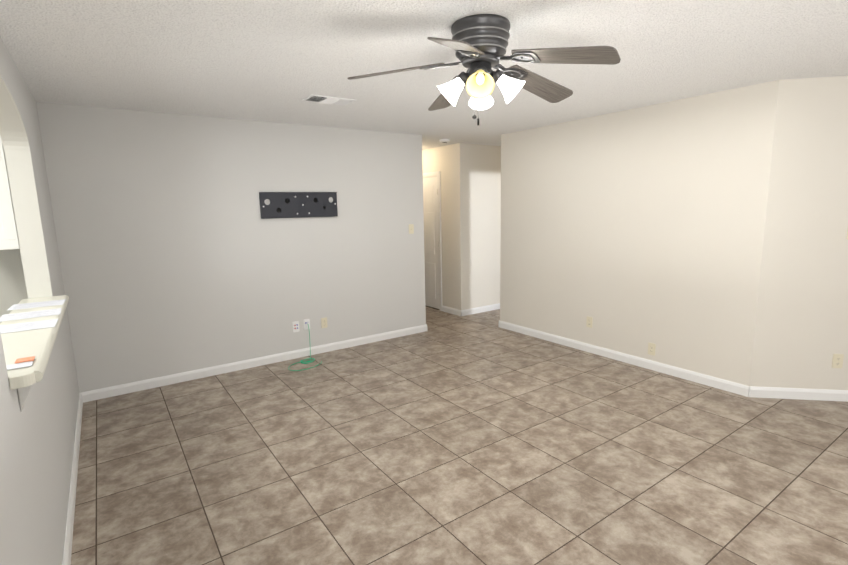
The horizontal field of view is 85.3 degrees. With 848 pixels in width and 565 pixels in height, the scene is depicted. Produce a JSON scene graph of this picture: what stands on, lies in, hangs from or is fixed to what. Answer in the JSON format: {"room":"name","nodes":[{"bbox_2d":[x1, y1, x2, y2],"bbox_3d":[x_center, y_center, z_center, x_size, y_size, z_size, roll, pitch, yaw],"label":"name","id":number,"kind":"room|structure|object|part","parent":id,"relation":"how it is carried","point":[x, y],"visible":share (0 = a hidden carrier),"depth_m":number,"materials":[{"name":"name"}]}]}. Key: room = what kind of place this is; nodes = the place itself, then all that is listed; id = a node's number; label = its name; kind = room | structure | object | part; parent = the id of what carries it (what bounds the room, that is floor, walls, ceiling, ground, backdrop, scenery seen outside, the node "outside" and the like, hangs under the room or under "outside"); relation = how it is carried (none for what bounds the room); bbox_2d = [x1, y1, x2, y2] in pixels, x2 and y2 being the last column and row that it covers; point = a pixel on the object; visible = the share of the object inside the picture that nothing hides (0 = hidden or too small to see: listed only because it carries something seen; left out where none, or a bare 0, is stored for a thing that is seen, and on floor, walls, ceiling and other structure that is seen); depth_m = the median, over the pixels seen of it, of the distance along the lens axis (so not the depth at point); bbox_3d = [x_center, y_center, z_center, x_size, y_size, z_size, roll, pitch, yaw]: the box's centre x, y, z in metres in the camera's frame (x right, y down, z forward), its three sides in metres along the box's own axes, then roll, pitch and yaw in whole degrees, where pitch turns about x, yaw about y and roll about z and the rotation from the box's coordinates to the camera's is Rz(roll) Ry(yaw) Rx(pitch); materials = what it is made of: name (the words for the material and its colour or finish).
{"room":"living room","nodes":[
{"label":"living room","id":0,"kind":"room"},
{"bbox_2d":[0,36,78,564],"bbox_3d":[-0.867,0.269,0.689,0.120,2.440,7.410,-8,11,-34],"label":"wall","id":1,"kind":"structure","parent":0,"point":[37,437],"depth_m":2.34,"materials":[{"name":"beige paint"}]},
{"bbox_2d":[0,136,19,249],"bbox_3d":[-2.914,-0.620,3.053,0.366,0.760,1.011,-8,11,-34],"label":"upper cabinet","id":2,"kind":"object","parent":1,"relation":"attached to","point":[8,235],"visible":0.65,"depth_m":2.75,"materials":[{"name":"white"}]},
{"bbox_2d":[0,295,68,411],"bbox_3d":[-1.868,0.278,2.189,0.232,0.158,1.810,-8,11,-34],"label":"sill","id":3,"kind":"structure","parent":1,"relation":"attached to","point":[38,344],"depth_m":1.83,"materials":[{"name":"beige laminate"}]},
{"bbox_2d":[6,356,34,369],"bbox_3d":[-1.414,0.279,1.600,0.090,0.008,0.141,-8,11,-34],"label":"cards","id":4,"kind":"object","parent":3,"relation":"on","point":[25,363],"visible":0.98,"depth_m":1.59,"materials":[{"name":"white paper"}]},
{"bbox_2d":[0,319,57,333],"bbox_3d":[-1.856,0.205,2.133,0.246,0.002,0.204,-8,11,-34],"label":"paper","id":5,"kind":"object","parent":3,"relation":"on","point":[17,327],"depth_m":2.14,"materials":[{"name":"white paper"}]},
{"bbox_2d":[0,308,60,321],"bbox_3d":[-2.040,0.167,2.392,0.248,0.002,0.206,-8,11,-34],"label":"paper","id":6,"kind":"object","parent":3,"relation":"on","point":[7,317],"depth_m":2.38,"materials":[{"name":"white paper"}]},
{"bbox_2d":[8,299,65,309],"bbox_3d":[-2.229,0.127,2.660,0.246,0.002,0.204,-7,11,-31],"label":"paper","id":7,"kind":"object","parent":3,"relation":"on","point":[55,302],"depth_m":2.65,"materials":[{"name":"white paper"}]},
{"bbox_2d":[62,392,85,564],"bbox_3d":[-0.787,1.422,0.916,0.014,0.088,7.410,-8,11,-34],"label":"baseboard","id":8,"kind":"structure","parent":1,"relation":"attached to","point":[82,396],"depth_m":2.57,"materials":[{"name":"white wood"}]},
{"bbox_2d":[0,102,425,392],"bbox_3d":[-2.747,-0.220,3.933,6.630,2.440,0.120,-8,11,-34],"label":"wall","id":9,"kind":"structure","parent":0,"point":[177,254],"depth_m":4.37,"materials":[{"name":"beige paint"}]},
{"bbox_2d":[86,324,427,401],"bbox_3d":[-1.426,0.780,4.935,3.584,0.088,0.014,-8,11,-34],"label":"baseboard","id":10,"kind":"structure","parent":9,"relation":"attached to","point":[97,394],"depth_m":4.63,"materials":[{"name":"white wood"}]},
{"bbox_2d":[292,321,299,331],"bbox_3d":[-1.370,0.474,4.933,0.070,0.115,0.008,-8,11,-34],"label":"outlet plate","id":11,"kind":"object","parent":9,"relation":"attached to","point":[296,326],"visible":1,"depth_m":4.93,"materials":[{"name":"white plastic"}]},
{"bbox_2d":[259,192,337,218],"bbox_3d":[-1.285,-0.807,4.790,0.820,0.260,0.030,-8,11,-34],"label":"plate","id":12,"kind":"object","parent":9,"relation":"attached to","point":[294,206],"depth_m":4.77,"materials":[{"name":"black metal"}]},
{"bbox_3d":[-1.285,-0.807,4.790,0.820,0.260,0.030,-8,11,-34],"label":"tv mount lips","id":13,"kind":"part","parent":12,"relation":"part of","materials":[{"name":"black metal"}]},
{"bbox_2d":[303,319,309,329],"bbox_3d":[-1.272,0.454,4.999,0.070,0.115,0.008,-8,11,-34],"label":"outlet plate","id":14,"kind":"object","parent":9,"relation":"attached to","point":[305,321],"visible":1,"depth_m":5.00,"materials":[{"name":"white plastic"}]},
{"bbox_2d":[321,317,327,327],"bbox_3d":[-1.108,0.449,5.115,0.070,0.115,0.008,-8,11,-34],"label":"outlet","id":15,"kind":"object","parent":9,"relation":"attached to","point":[323,322],"visible":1,"depth_m":5.11,"materials":[{"name":"beige plastic"}]},
{"bbox_2d":[409,224,413,233],"bbox_3d":[-0.152,-0.653,5.624,0.070,0.115,0.018,-8,11,-34],"label":"light switch","id":16,"kind":"object","parent":9,"relation":"attached to","point":[411,228],"visible":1,"depth_m":5.63,"materials":[{"name":"beige plastic"}]},
{"bbox_2d":[0,0,847,149],"bbox_3d":[0.130,-1.372,2.877,10.640,0.050,10.440,-8,11,-34],"label":"ceiling","id":17,"kind":"structure","parent":0,"point":[278,61],"depth_m":2.62,"materials":[{"name":"white paint"}]},
{"bbox_2d":[302,94,355,105],"bbox_3d":[-0.755,-1.451,3.675,0.370,0.013,0.210,-8,11,-34],"label":"ceiling vent","id":18,"kind":"object","parent":17,"relation":"in","point":[327,100],"visible":1,"depth_m":3.65,"materials":[{"name":"white plastic"}]},
{"bbox_2d":[439,139,449,142],"bbox_3d":[0.267,-1.832,5.956,0.136,0.038,0.136,-8,11,-34],"label":"smoke detector","id":19,"kind":"object","parent":17,"relation":"attached to","point":[444,140],"visible":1,"depth_m":5.91,"materials":[{"name":"white plastic"}]},
{"bbox_2d":[348,14,620,124],"bbox_3d":[0.317,-1.020,2.295,1.206,0.464,1.259,-8,11,-34],"label":"ceiling fan","id":20,"kind":"object","parent":17,"relation":"hanging from","point":[478,43],"visible":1,"depth_m":2.17,"materials":[{"name":"grey metal"}]},
{"bbox_2d":[71,307,847,564],"bbox_3d":[0.183,1.085,3.277,10.640,0.050,10.440,-8,11,-34],"label":"floor","id":21,"kind":"structure","parent":0,"point":[481,438],"depth_m":2.85,"materials":[{"name":"tile"}]},
{"bbox_2d":[288,322,321,370],"bbox_3d":[-1.270,0.658,4.770,0.364,0.372,0.418,-8,11,-34],"label":"cord","id":22,"kind":"object","parent":21,"relation":"on","point":[303,361],"visible":1,"depth_m":4.81,"materials":[{"name":"green plastic"}]},
{"bbox_2d":[466,143,500,308],"bbox_3d":[1.718,-0.886,7.421,2.780,2.440,0.120,-8,11,-34],"label":"wall","id":23,"kind":"structure","parent":0,"point":[483,216],"depth_m":6.76,"materials":[{"name":"beige paint"}]},
{"bbox_2d":[458,303,499,315],"bbox_3d":[1.727,0.290,7.518,2.914,0.088,0.014,-8,11,-34],"label":"baseboard","id":24,"kind":"structure","parent":23,"relation":"attached to","point":[465,312],"depth_m":6.89,"materials":[{"name":"white wood"}]},
{"bbox_2d":[422,79,787,386],"bbox_3d":[0.913,-0.647,6.064,0.120,2.440,6.110,-8,11,-34],"label":"wall","id":25,"kind":"structure","parent":0,"point":[705,234],"depth_m":4.31,"materials":[{"name":"beige paint"}]},
{"bbox_2d":[423,177,438,308],"bbox_3d":[-0.010,-0.619,7.284,0.100,2.009,0.772,-8,11,-34],"label":"hall door","id":26,"kind":"structure","parent":25,"relation":"in","point":[430,211],"depth_m":7.13,"materials":[{"name":"white wood"}]},
{"bbox_2d":[423,171,441,310],"bbox_3d":[0.040,-0.658,7.314,0.136,2.097,0.924,-8,11,-34],"label":"door frame","id":27,"kind":"structure","parent":25,"relation":"attached to","point":[432,174],"depth_m":6.92,"materials":[{"name":"white wood"}]},
{"bbox_2d":[442,305,461,314],"bbox_3d":[0.402,0.420,6.895,0.014,0.088,0.425,-8,11,-34],"label":"baseboard","id":28,"kind":"structure","parent":25,"relation":"attached to","point":[450,310],"depth_m":6.89,"materials":[{"name":"white wood"}]},
{"bbox_2d":[586,316,592,327],"bbox_3d":[1.767,0.423,4.920,0.008,0.115,0.070,-8,11,-34],"label":"outlet","id":29,"kind":"object","parent":25,"relation":"attached to","point":[589,321],"visible":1,"depth_m":4.92,"materials":[{"name":"beige plastic"}]},
{"bbox_2d":[648,343,655,355],"bbox_3d":[2.166,0.634,4.382,0.008,0.115,0.070,-8,11,-34],"label":"outlet","id":30,"kind":"object","parent":25,"relation":"attached to","point":[651,348],"visible":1,"depth_m":4.38,"materials":[{"name":"beige plastic"}]},
{"bbox_2d":[499,320,847,401],"bbox_3d":[3.391,0.726,4.624,2.276,0.088,5.146,-8,11,-34],"label":"baseboard","id":31,"kind":"structure","parent":25,"relation":"attached to","point":[711,381],"depth_m":4.07,"materials":[{"name":"white wood"}]},
{"bbox_2d":[760,76,847,389],"bbox_3d":[4.276,-0.279,3.365,2.198,2.440,2.312,-8,11,-34],"label":"wall","id":32,"kind":"structure","parent":0,"point":[806,318],"depth_m":3.50,"materials":[{"name":"beige paint"}]},
{"bbox_2d":[832,354,843,367],"bbox_3d":[3.228,0.613,3.592,0.070,0.115,0.008,0,9,10],"label":"outlet","id":33,"kind":"object","parent":32,"relation":"attached to","point":[837,361],"visible":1,"depth_m":3.59,"materials":[{"name":"beige plastic"}]}
]}

